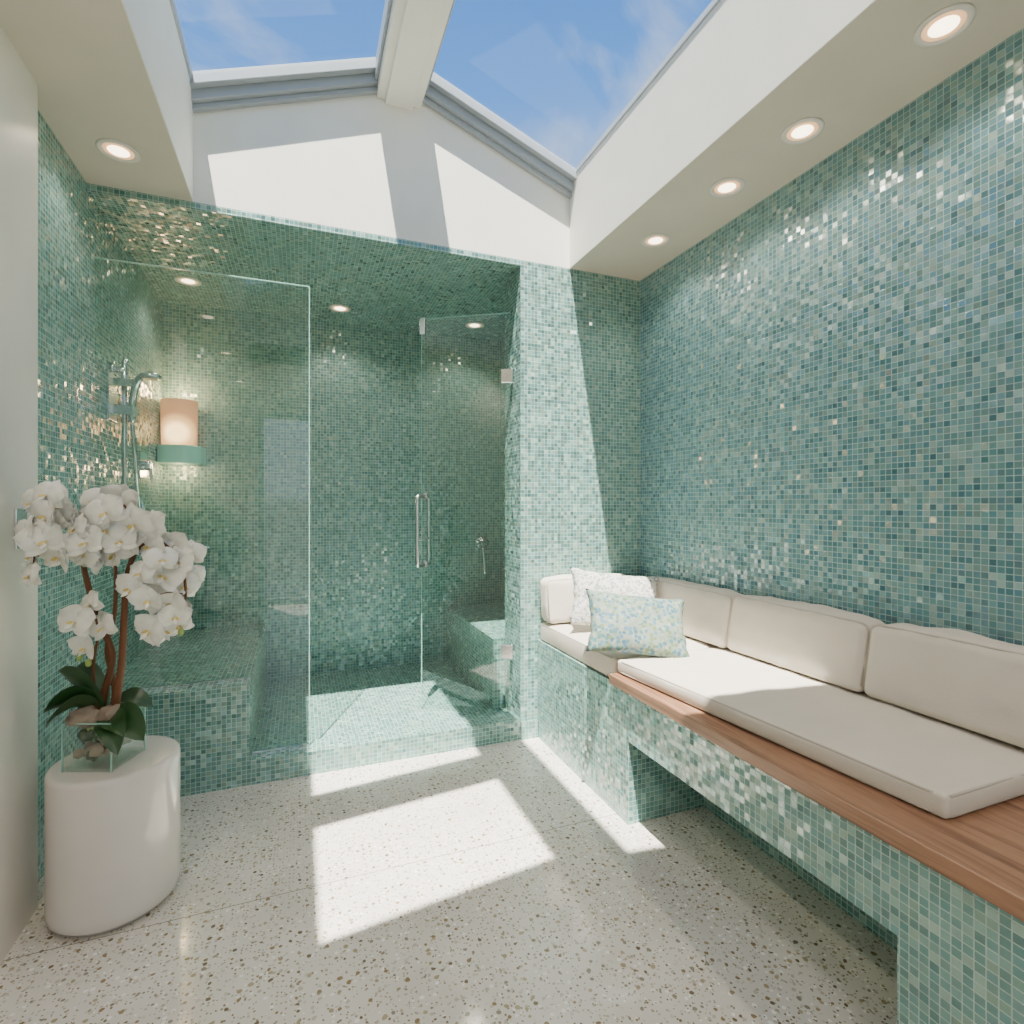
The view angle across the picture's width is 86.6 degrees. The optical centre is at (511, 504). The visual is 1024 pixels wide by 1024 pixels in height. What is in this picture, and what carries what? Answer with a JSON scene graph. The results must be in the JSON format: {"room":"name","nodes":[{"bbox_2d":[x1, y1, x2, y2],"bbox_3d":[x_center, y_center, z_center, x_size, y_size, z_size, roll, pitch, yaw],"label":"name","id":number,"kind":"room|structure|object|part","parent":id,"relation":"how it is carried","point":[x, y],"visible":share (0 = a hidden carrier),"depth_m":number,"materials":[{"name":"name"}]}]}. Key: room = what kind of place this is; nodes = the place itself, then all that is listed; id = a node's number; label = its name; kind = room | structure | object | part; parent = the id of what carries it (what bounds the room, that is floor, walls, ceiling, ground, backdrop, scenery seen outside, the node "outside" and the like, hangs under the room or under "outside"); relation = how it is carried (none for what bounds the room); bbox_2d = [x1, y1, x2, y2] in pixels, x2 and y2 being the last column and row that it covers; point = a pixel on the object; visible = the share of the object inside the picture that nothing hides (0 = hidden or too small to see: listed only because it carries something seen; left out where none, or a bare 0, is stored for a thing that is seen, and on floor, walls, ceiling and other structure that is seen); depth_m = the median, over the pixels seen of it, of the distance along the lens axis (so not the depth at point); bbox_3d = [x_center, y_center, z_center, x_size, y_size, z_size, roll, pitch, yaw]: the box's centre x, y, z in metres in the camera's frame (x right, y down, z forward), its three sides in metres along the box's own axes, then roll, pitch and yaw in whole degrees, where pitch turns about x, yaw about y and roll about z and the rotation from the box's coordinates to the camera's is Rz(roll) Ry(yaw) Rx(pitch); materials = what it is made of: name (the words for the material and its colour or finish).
{"room":"spa","nodes":[
{"label":"spa","id":0,"kind":"room"},
{"bbox_2d":[0,25,37,964],"bbox_3d":[-0.850,0.021,-0.229,0.170,2.759,4.190,0,0,-21],"label":"wall","id":1,"kind":"structure","parent":0,"point":[18,87],"depth_m":1.62,"materials":[{"name":"white paint"}]},
{"bbox_2d":[14,508,26,548],"bbox_3d":[-1.480,0.070,1.640,0.014,0.120,0.070,0,0,-21],"label":"light switch","id":2,"kind":"object","parent":1,"relation":"attached to","point":[20,514],"depth_m":1.62,"materials":[{"name":"white plastic"}]},
{"bbox_2d":[38,110,162,881],"bbox_3d":[-2.008,-0.010,2.673,0.120,2.820,2.060,0,0,-21],"label":"wall","id":3,"kind":"structure","parent":0,"point":[93,313],"depth_m":2.21,"materials":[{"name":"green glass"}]},
{"bbox_2d":[106,359,162,508],"bbox_3d":[-1.892,-0.295,2.852,0.227,0.810,0.712,0,0,-21],"label":"shower","id":4,"kind":"object","parent":3,"relation":"attached to","point":[128,410],"visible":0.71,"depth_m":2.61,"materials":[{"name":"silver metal"}]},
{"bbox_2d":[157,398,206,466],"bbox_3d":[-2.131,-0.463,3.506,0.253,0.415,0.219,0,0,-21],"label":"candle sconce","id":5,"kind":"object","parent":3,"relation":"attached to","point":[178,446],"visible":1,"depth_m":3.42,"materials":[{"name":"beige glass"}]},
{"bbox_3d":[-2.141,-0.526,3.496,0.208,0.288,0.208,0,0,-21],"label":"lamp shade","id":6,"kind":"part","parent":5,"relation":"part of","materials":[{"name":"white"}]},
{"bbox_2d":[87,183,520,341],"bbox_3d":[-0.944,-1.375,3.356,2.360,0.090,1.360,0,0,-21],"label":"ceiling","id":7,"kind":"structure","parent":0,"point":[385,281],"depth_m":3.05,"materials":[{"name":"green tile"}]},
{"bbox_2d":[174,276,201,285],"bbox_3d":[-1.922,-1.326,3.222,0.140,0.006,0.140,0,0,-21],"label":"recessed light","id":8,"kind":"object","parent":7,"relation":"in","point":[189,281],"visible":1,"depth_m":3.22,"materials":[{"name":"white"}]},
{"bbox_2d":[329,304,350,311],"bbox_3d":[-1.162,-1.326,3.668,0.140,0.006,0.140,0,0,-21],"label":"recessed light","id":9,"kind":"object","parent":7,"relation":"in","point":[336,307],"visible":1,"depth_m":3.66,"materials":[{"name":"white"}]},
{"bbox_2d":[465,322,483,328],"bbox_3d":[-0.277,-1.326,4.014,0.140,0.006,0.140,0,0,-21],"label":"recessed light","id":10,"kind":"object","parent":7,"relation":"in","point":[473,325],"visible":1,"depth_m":4.01,"materials":[{"name":"white"}]},
{"bbox_2d":[163,302,500,678],"bbox_3d":[-1.157,-0.010,4.068,2.480,2.820,0.120,0,0,-21],"label":"wall","id":11,"kind":"structure","parent":0,"point":[247,373],"depth_m":3.94,"materials":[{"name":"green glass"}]},
{"bbox_2d":[474,536,488,578],"bbox_3d":[-0.236,0.423,4.312,0.139,0.345,0.098,0,0,-21],"label":"shower","id":12,"kind":"object","parent":11,"relation":"attached to","point":[481,542],"visible":1,"depth_m":4.29,"materials":[{"name":"silver metal"}]},
{"bbox_2d":[253,660,506,748],"bbox_3d":[-0.947,1.308,3.366,2.360,0.185,1.340,0,0,-21],"label":"floor","id":13,"kind":"structure","parent":0,"point":[379,698],"depth_m":3.34,"materials":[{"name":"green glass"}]},
{"bbox_2d":[109,624,265,796],"bbox_3d":[-1.754,1.065,3.040,0.619,0.470,1.359,0,0,-21],"label":"shower bench","id":14,"kind":"object","parent":13,"relation":"on","point":[214,725],"visible":0.57,"depth_m":2.51,"materials":[{"name":"green tile"}]},
{"bbox_3d":[-1.754,1.065,3.040,0.619,0.470,1.359,0,0,-21],"label":"bench seat","id":15,"kind":"part","parent":14,"relation":"part of","materials":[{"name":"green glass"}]},
{"bbox_2d":[447,603,504,708],"bbox_3d":[-0.103,1.010,3.829,0.449,0.420,1.089,0,0,-21],"label":"ledge","id":16,"kind":"object","parent":13,"relation":"on","point":[475,633],"visible":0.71,"depth_m":3.60,"materials":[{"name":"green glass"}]},
{"bbox_2d":[0,737,896,1023],"bbox_3d":[0.356,1.350,0.574,2.960,0.100,4.810,0,0,-21],"label":"floor","id":17,"kind":"structure","parent":0,"point":[486,884],"depth_m":1.70,"materials":[{"name":"stone"}]},
{"bbox_2d":[44,735,180,936],"bbox_3d":[-1.300,1.064,1.785,0.360,0.472,0.360,0,0,-21],"label":"drum side table","id":18,"kind":"object","parent":17,"relation":"on","point":[112,840],"visible":0.9,"depth_m":1.65,"materials":[{"name":"ceramic"}]},
{"bbox_2d":[12,480,206,771],"bbox_3d":[-1.232,0.376,1.686,0.437,0.902,0.355,0,0,0],"label":"potted orchid","id":19,"kind":"object","parent":18,"relation":"on","point":[109,526],"visible":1,"depth_m":1.68,"materials":[{"name":"white plant"}]},
{"bbox_2d":[250,711,537,784],"bbox_3d":[-0.562,1.245,2.844,1.458,0.110,0.152,0,0,-21],"label":"shower curb","id":20,"kind":"object","parent":17,"relation":"on","point":[329,754],"visible":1,"depth_m":2.77,"materials":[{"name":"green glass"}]},
{"bbox_2d":[94,257,309,753],"bbox_3d":[-1.414,0.053,2.534,0.882,2.273,0.016,0,0,-21],"label":"screen","id":21,"kind":"object","parent":20,"relation":"on","point":[246,677],"depth_m":2.61,"materials":[{"name":"clear glass"}]},
{"bbox_2d":[537,639,1023,1023],"bbox_3d":[1.092,1.028,1.546,0.678,0.545,3.488,0,0,-21],"label":"tiled bench","id":22,"kind":"object","parent":17,"relation":"on","point":[960,956],"visible":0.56,"depth_m":1.48,"materials":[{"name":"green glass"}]},
{"bbox_2d":[541,622,717,676],"bbox_3d":[0.600,0.698,2.796,0.661,0.109,0.785,0,0,-21],"label":"seat cushion","id":23,"kind":"object","parent":22,"relation":"on","point":[572,640],"visible":0.27,"depth_m":2.62,"materials":[{"name":"fabric"}]},
{"bbox_2d":[540,573,626,623],"bbox_3d":[0.425,0.517,3.072,0.551,0.250,0.144,0,0,-21],"label":"cushion","id":24,"kind":"object","parent":23,"relation":"on","point":[556,592],"visible":0.41,"depth_m":2.95,"materials":[{"name":"fabric"}]},
{"bbox_2d":[569,567,658,624],"bbox_3d":[0.539,0.495,2.828,0.525,0.341,0.152,0,0,-6],"label":"throw pillow","id":25,"kind":"object","parent":23,"relation":"on","point":[641,586],"visible":0.54,"depth_m":2.80,"materials":[{"name":"white fabric"}]},
{"bbox_2d":[648,576,742,647],"bbox_3d":[0.883,0.517,2.761,0.163,0.250,0.711,0,0,-21],"label":"cushion","id":26,"kind":"object","parent":23,"relation":"on","point":[706,616],"visible":0.61,"depth_m":2.56,"materials":[{"name":"fabric"}]},
{"bbox_2d":[609,673,1023,921],"bbox_3d":[1.225,0.733,1.170,0.703,0.042,2.690,0,0,-21],"label":"bench","id":27,"kind":"object","parent":22,"relation":"on","point":[981,851],"visible":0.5,"depth_m":1.25,"materials":[{"name":"brown wood"}]},
{"bbox_2d":[618,647,1023,818],"bbox_3d":[0.969,0.675,1.861,0.656,0.072,1.215,0,0,-21],"label":"seat cushion","id":28,"kind":"object","parent":27,"relation":"on","point":[945,770],"visible":0.81,"depth_m":1.56,"materials":[{"name":"fabric"}]},
{"bbox_2d":[585,588,689,657],"bbox_3d":[0.546,0.522,2.369,0.487,0.295,0.194,0,0,-4],"label":"throw pillow","id":29,"kind":"object","parent":28,"relation":"on","point":[619,623],"visible":0.99,"depth_m":2.31,"materials":[{"name":"fabric"}]},
{"bbox_2d":[727,595,884,691],"bbox_3d":[1.124,0.512,2.139,0.162,0.252,0.634,0,0,-21],"label":"cushion","id":30,"kind":"object","parent":28,"relation":"on","point":[825,643],"visible":0.94,"depth_m":2.04,"materials":[{"name":"fabric"}]},
{"bbox_2d":[863,623,1023,747],"bbox_3d":[1.358,0.509,1.543,0.163,0.258,0.662,0,0,-21],"label":"cushion","id":31,"kind":"object","parent":28,"relation":"on","point":[971,681],"visible":1,"depth_m":1.58,"materials":[{"name":"fabric"}]},
{"bbox_2d":[121,0,875,268],"bbox_3d":[-0.075,-1.750,1.565,2.096,0.780,2.810,0,0,-21],"label":"wall","id":32,"kind":"structure","parent":0,"point":[367,164],"depth_m":2.58,"materials":[{"name":"white paint"}]},
{"bbox_2d":[169,0,720,198],"bbox_3d":[-0.086,-2.008,1.592,2.196,0.544,2.930,0,0,-21],"label":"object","id":33,"kind":"structure","parent":32,"relation":"in","point":[401,73],"depth_m":2.55,"materials":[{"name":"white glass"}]},
{"bbox_2d":[501,339,504,604],"bbox_3d":[0.166,-0.010,3.923,0.120,2.820,1.110,0,0,-21],"label":"wall","id":34,"kind":"structure","parent":0,"point":[503,340],"depth_m":4.36,"materials":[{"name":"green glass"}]},
{"bbox_2d":[0,0,1023,280],"bbox_3d":[0.360,-1.430,0.564,2.960,0.140,4.790,0,0,-21],"label":"ceiling","id":35,"kind":"structure","parent":0,"point":[84,59],"depth_m":1.84,"materials":[{"name":"paint"}]},
{"bbox_2d":[96,138,140,162],"bbox_3d":[-1.510,-1.356,2.084,0.140,0.006,0.140,0,0,-21],"label":"recessed light","id":36,"kind":"object","parent":35,"relation":"in","point":[114,149],"visible":1,"depth_m":2.08,"materials":[{"name":"white"}]},
{"bbox_2d":[642,233,669,246],"bbox_3d":[0.738,-1.356,2.788,0.140,0.006,0.140,0,0,-21],"label":"recessed light","id":37,"kind":"object","parent":35,"relation":"in","point":[653,240],"visible":1,"depth_m":2.78,"materials":[{"name":"white"}]},
{"bbox_2d":[710,177,744,196],"bbox_3d":[0.919,-1.356,2.322,0.140,0.006,0.140,0,0,-21],"label":"recessed light","id":38,"kind":"object","parent":35,"relation":"in","point":[730,186],"visible":1,"depth_m":2.32,"materials":[{"name":"white"}]},
{"bbox_2d":[781,117,824,144],"bbox_3d":[1.055,-1.356,1.973,0.140,0.006,0.140,0,0,-21],"label":"recessed light","id":39,"kind":"object","parent":35,"relation":"in","point":[804,130],"visible":1,"depth_m":1.97,"materials":[{"name":"white"}]},
{"bbox_2d":[913,3,975,47],"bbox_3d":[1.224,-1.356,1.540,0.140,0.006,0.140,0,0,-21],"label":"recessed light","id":40,"kind":"object","parent":35,"relation":"in","point":[947,23],"visible":1,"depth_m":1.53,"materials":[{"name":"white"}]},
{"bbox_2d":[505,260,639,720],"bbox_3d":[0.423,0.020,3.293,0.900,2.760,0.250,0,0,-21],"label":"wall partition","id":41,"kind":"structure","parent":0,"point":[572,336],"depth_m":3.13,"materials":[{"name":"green tile"}]},
{"bbox_2d":[415,312,509,702],"bbox_3d":[-0.280,0.035,3.150,0.538,2.279,0.209,0,0,12],"label":"glass shower door","id":42,"kind":"structure","parent":41,"relation":"attached to","point":[423,496],"depth_m":3.22,"materials":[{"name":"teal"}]},
{"bbox_3d":[-0.524,0.150,3.203,0.038,0.438,0.209,0,0,12],"label":"pull handle","id":43,"kind":"part","parent":42,"relation":"part of","materials":[{"name":"silver metal"}]},
{"bbox_2d":[420,317,513,659],"bbox_3d":[-0.269,-0.113,3.169,0.566,1.995,0.025,0,0,12],"label":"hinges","id":44,"kind":"object","parent":42,"relation":"attached to","point":[507,375],"visible":1,"depth_m":3.11,"materials":[{"name":"silver metal"}]},
{"bbox_2d":[640,28,1023,645],"bbox_3d":[1.701,0.000,1.087,0.120,2.800,4.790,0,0,-21],"label":"wall","id":45,"kind":"structure","parent":0,"point":[832,376],"depth_m":1.98,"materials":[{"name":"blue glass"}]}
]}

